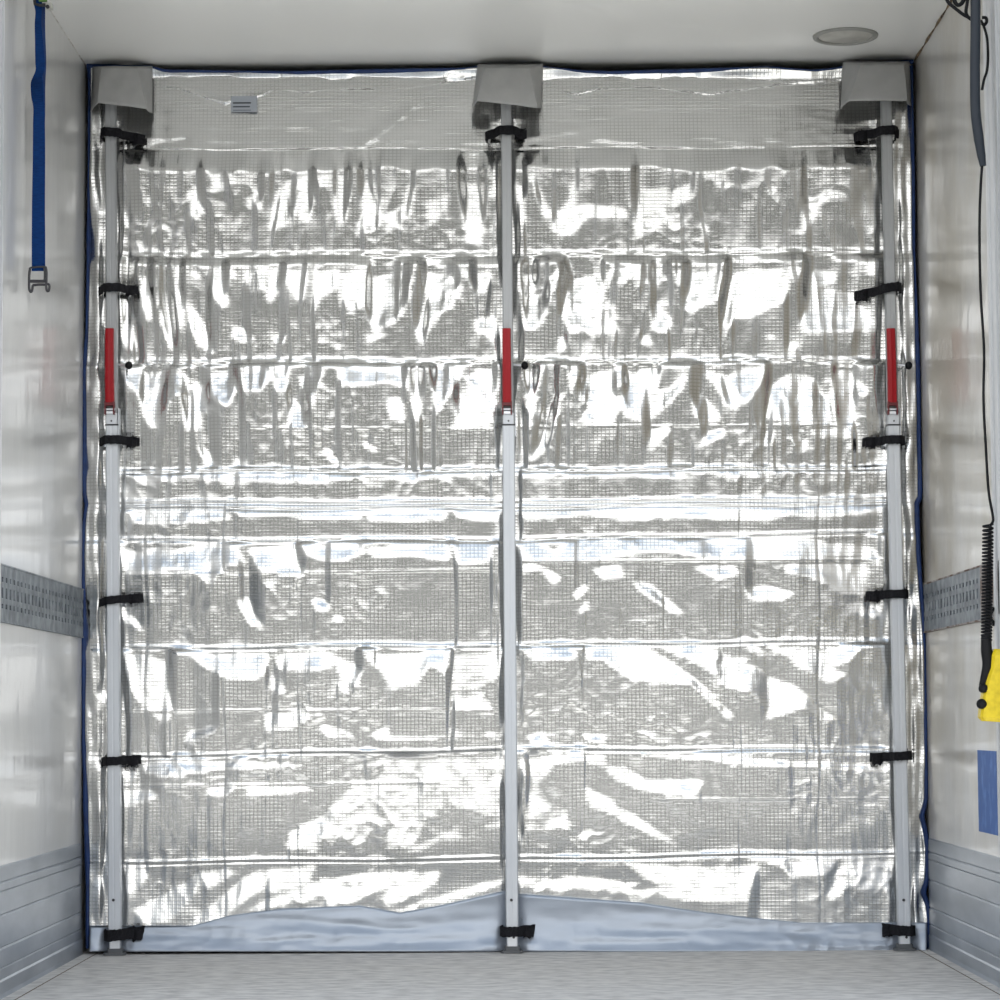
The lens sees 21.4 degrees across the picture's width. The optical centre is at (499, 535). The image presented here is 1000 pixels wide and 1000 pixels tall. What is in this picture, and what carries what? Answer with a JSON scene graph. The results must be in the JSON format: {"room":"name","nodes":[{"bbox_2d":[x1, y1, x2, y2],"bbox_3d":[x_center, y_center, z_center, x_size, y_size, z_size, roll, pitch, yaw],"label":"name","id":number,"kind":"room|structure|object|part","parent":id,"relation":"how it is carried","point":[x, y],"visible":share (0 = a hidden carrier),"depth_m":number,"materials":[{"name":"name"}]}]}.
{"room":"cargo space","nodes":[
{"label":"cargo space","id":0,"kind":"room"},
{"bbox_2d":[0,0,88,951],"bbox_3d":[-1.260,-0.052,7.561,0.053,2.756,2.360,0,-4,0],"label":"wall","id":1,"kind":"structure","parent":0,"point":[42,502],"depth_m":7.16,"materials":[{"name":"white plastic"}]},
{"bbox_2d":[0,0,4,620],"bbox_3d":[-1.230,-0.355,6.455,0.014,2.306,0.111,0,-4,0],"label":"trim","id":2,"kind":"structure","parent":1,"relation":"attached to","point":[2,2],"depth_m":6.53,"materials":[{"name":"metal"}]},
{"bbox_2d":[0,843,82,999],"bbox_3d":[-1.223,1.010,7.020,0.010,0.322,1.430,0,-4,0],"label":"kick plate","id":3,"kind":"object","parent":1,"relation":"attached to","point":[41,895],"depth_m":7.02,"materials":[{"name":"metal"}]},
{"bbox_2d":[0,563,83,637],"bbox_3d":[-1.229,0.180,7.076,0.008,0.144,1.426,0,-4,0],"label":"rail","id":4,"kind":"object","parent":1,"relation":"attached to","point":[28,599],"visible":1,"depth_m":7.08,"materials":[{"name":"metal"}]},
{"bbox_2d":[33,0,52,10],"bbox_3d":[-1.197,-1.390,6.931,0.051,0.033,0.036,0,-4,0],"label":"anchor","id":5,"kind":"object","parent":1,"relation":"attached to","point":[49,6],"visible":1,"depth_m":6.93,"materials":[{"name":"grey metal"}]},
{"bbox_2d":[28,0,50,292],"bbox_3d":[-1.199,-1.025,6.908,0.062,0.796,0.030,-1,-4,16],"label":"strap","id":6,"kind":"object","parent":5,"relation":"hanging from","point":[38,80],"visible":1,"depth_m":6.90,"materials":[{"name":"blue fabric"}]},
{"bbox_2d":[15,953,96,999],"bbox_3d":[-1.180,1.171,7.024,0.003,0.002,1.460,0,-4,0],"label":"trim","id":7,"kind":"structure","parent":1,"relation":"attached to","point":[96,953],"depth_m":7.01,"materials":[{"name":"grey metal"}]},
{"bbox_2d":[45,2,85,65],"bbox_3d":[-1.243,-1.458,7.208,0.004,0.004,1.460,0,-4,0],"label":"trim","id":8,"kind":"structure","parent":1,"relation":"attached to","point":[45,2],"depth_m":7.61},
{"bbox_2d":[47,0,949,70],"bbox_3d":[0.003,-1.469,7.657,2.595,0.070,2.360,0,-4,0],"label":"ceiling","id":9,"kind":"structure","parent":0,"point":[234,35],"depth_m":7.57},
{"bbox_2d":[813,27,877,45],"bbox_3d":[0.996,-1.437,7.640,0.188,0.008,0.188,0,-4,0],"label":"recessed light","id":10,"kind":"object","parent":9,"relation":"in","point":[842,36],"visible":1,"depth_m":7.63,"materials":[{"name":"grey plastic"}]},
{"bbox_2d":[1,949,999,999],"bbox_3d":[0.019,1.255,7.466,2.535,0.120,2.360,0,-4,0],"label":"floor","id":11,"kind":"structure","parent":0,"point":[832,974],"depth_m":6.97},
{"bbox_2d":[103,104,132,955],"bbox_3d":[-1.121,-0.076,7.762,0.092,2.589,0.066,-1,-4,0],"label":"bar","id":12,"kind":"object","parent":11,"relation":"on","point":[112,412],"visible":1,"depth_m":7.75,"materials":[{"name":"metal"}]},
{"bbox_3d":[-1.146,-0.498,7.771,0.027,0.219,0.024,-1,-4,0],"label":"lever handle","id":13,"kind":"part","parent":12,"relation":"part of","materials":[{"name":"red"}]},
{"bbox_3d":[-1.093,-0.500,7.797,0.021,0.025,0.024,-1,-4,0],"label":"knob","id":14,"kind":"part","parent":12,"relation":"part of","materials":[{"name":"black plastic"}]},
{"bbox_2d":[81,60,929,951],"bbox_3d":[0.007,-0.103,7.774,2.491,2.642,0.151,0,-4,0],"label":"bulkhead","id":15,"kind":"object","parent":11,"relation":"on","point":[308,287],"visible":1,"depth_m":7.81,"materials":[{"name":"metal"}]},
{"bbox_3d":[-0.602,-0.131,7.819,1.261,2.556,0.068,0,-4,0],"label":"quilted panel","id":16,"kind":"part","parent":15,"relation":"part of","materials":[{"name":"metal"}]},
{"bbox_3d":[0.637,-0.134,7.817,1.223,2.562,0.068,0,-4,0],"label":"quilted panel","id":17,"kind":"part","parent":15,"relation":"part of","materials":[{"name":"metal"}]},
{"bbox_2d":[501,104,527,952],"bbox_3d":[0.041,-0.083,7.760,0.092,2.589,0.066,0,-4,0],"label":"bar","id":18,"kind":"object","parent":11,"relation":"on","point":[508,426],"visible":0.98,"depth_m":7.74,"materials":[{"name":"metal"}]},
{"bbox_3d":[0.020,-0.498,7.768,0.027,0.219,0.024,0,-4,0],"label":"lever handle","id":19,"kind":"part","parent":18,"relation":"part of","materials":[{"name":"red"}]},
{"bbox_3d":[0.073,-0.500,7.794,0.021,0.025,0.024,0,-4,0],"label":"knob","id":20,"kind":"part","parent":18,"relation":"part of","materials":[{"name":"black plastic"}]},
{"bbox_2d":[880,101,916,950],"bbox_3d":[1.171,-0.090,7.757,0.092,2.589,0.066,-1,-4,0],"label":"bar","id":21,"kind":"object","parent":11,"relation":"on","point":[893,416],"visible":1,"depth_m":7.74,"materials":[{"name":"metal"}]},
{"bbox_3d":[1.148,-0.498,7.765,0.027,0.219,0.024,-1,-4,0],"label":"lever handle","id":22,"kind":"part","parent":21,"relation":"part of","materials":[{"name":"red"}]},
{"bbox_3d":[1.202,-0.500,7.792,0.021,0.025,0.024,-1,-4,0],"label":"knob","id":23,"kind":"part","parent":21,"relation":"part of","materials":[{"name":"black plastic"}]},
{"bbox_2d":[912,0,999,898],"bbox_3d":[1.279,-0.068,7.556,0.060,2.756,2.360,0,-4,0],"label":"wall","id":24,"kind":"structure","parent":0,"point":[954,507],"depth_m":7.31,"materials":[{"name":"white plastic"}]},
{"bbox_2d":[914,0,951,60],"bbox_3d":[1.239,-1.471,7.203,0.011,0.011,1.460,0,-4,0],"label":"trim","id":25,"kind":"structure","parent":24,"relation":"attached to","point":[947,7],"depth_m":7.61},
{"bbox_2d":[920,950,999,994],"bbox_3d":[1.215,1.157,7.019,0.003,0.002,1.460,0,-4,0],"label":"trim","id":26,"kind":"structure","parent":24,"relation":"attached to","point":[920,950],"depth_m":6.96,"materials":[{"name":"grey metal"}]},
{"bbox_2d":[923,560,999,632],"bbox_3d":[1.245,0.165,7.071,0.009,0.144,1.426,0,-4,0],"label":"rail","id":27,"kind":"object","parent":24,"relation":"attached to","point":[953,600],"visible":0.85,"depth_m":7.25,"materials":[{"name":"metal"}]},
{"bbox_2d":[928,838,999,987],"bbox_3d":[1.249,0.995,7.015,0.010,0.322,1.430,0,-4,0],"label":"kick plate","id":28,"kind":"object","parent":24,"relation":"attached to","point":[964,883],"depth_m":7.11,"materials":[{"name":"metal"}]},
{"bbox_2d":[945,0,988,89],"bbox_3d":[1.161,-1.228,6.595,0.112,0.245,0.011,0,-4,0],"label":"wiring","id":29,"kind":"object","parent":24,"relation":"attached to","point":[965,14],"visible":1,"depth_m":6.60,"materials":[{"name":"black rubber"}]},
{"bbox_2d":[970,0,999,721],"bbox_3d":[1.193,-0.443,6.486,0.089,1.798,0.051,0,-4,0],"label":"controller","id":30,"kind":"object","parent":24,"relation":"hanging from","point":[988,705],"visible":1,"depth_m":6.46,"materials":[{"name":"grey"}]},
{"bbox_2d":[977,750,997,835],"bbox_3d":[1.251,0.658,6.795,0.001,0.212,0.273,0,-4,0],"label":"sticker","id":31,"kind":"object","parent":24,"relation":"attached to","point":[986,760],"visible":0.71,"depth_m":6.79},
{"bbox_2d":[982,0,999,855],"bbox_3d":[1.238,-0.365,6.527,0.014,2.306,0.266,0,-4,0],"label":"trim","id":32,"kind":"structure","parent":24,"relation":"attached to","point":[991,8],"depth_m":6.61,"materials":[{"name":"grey metal"}]}
]}

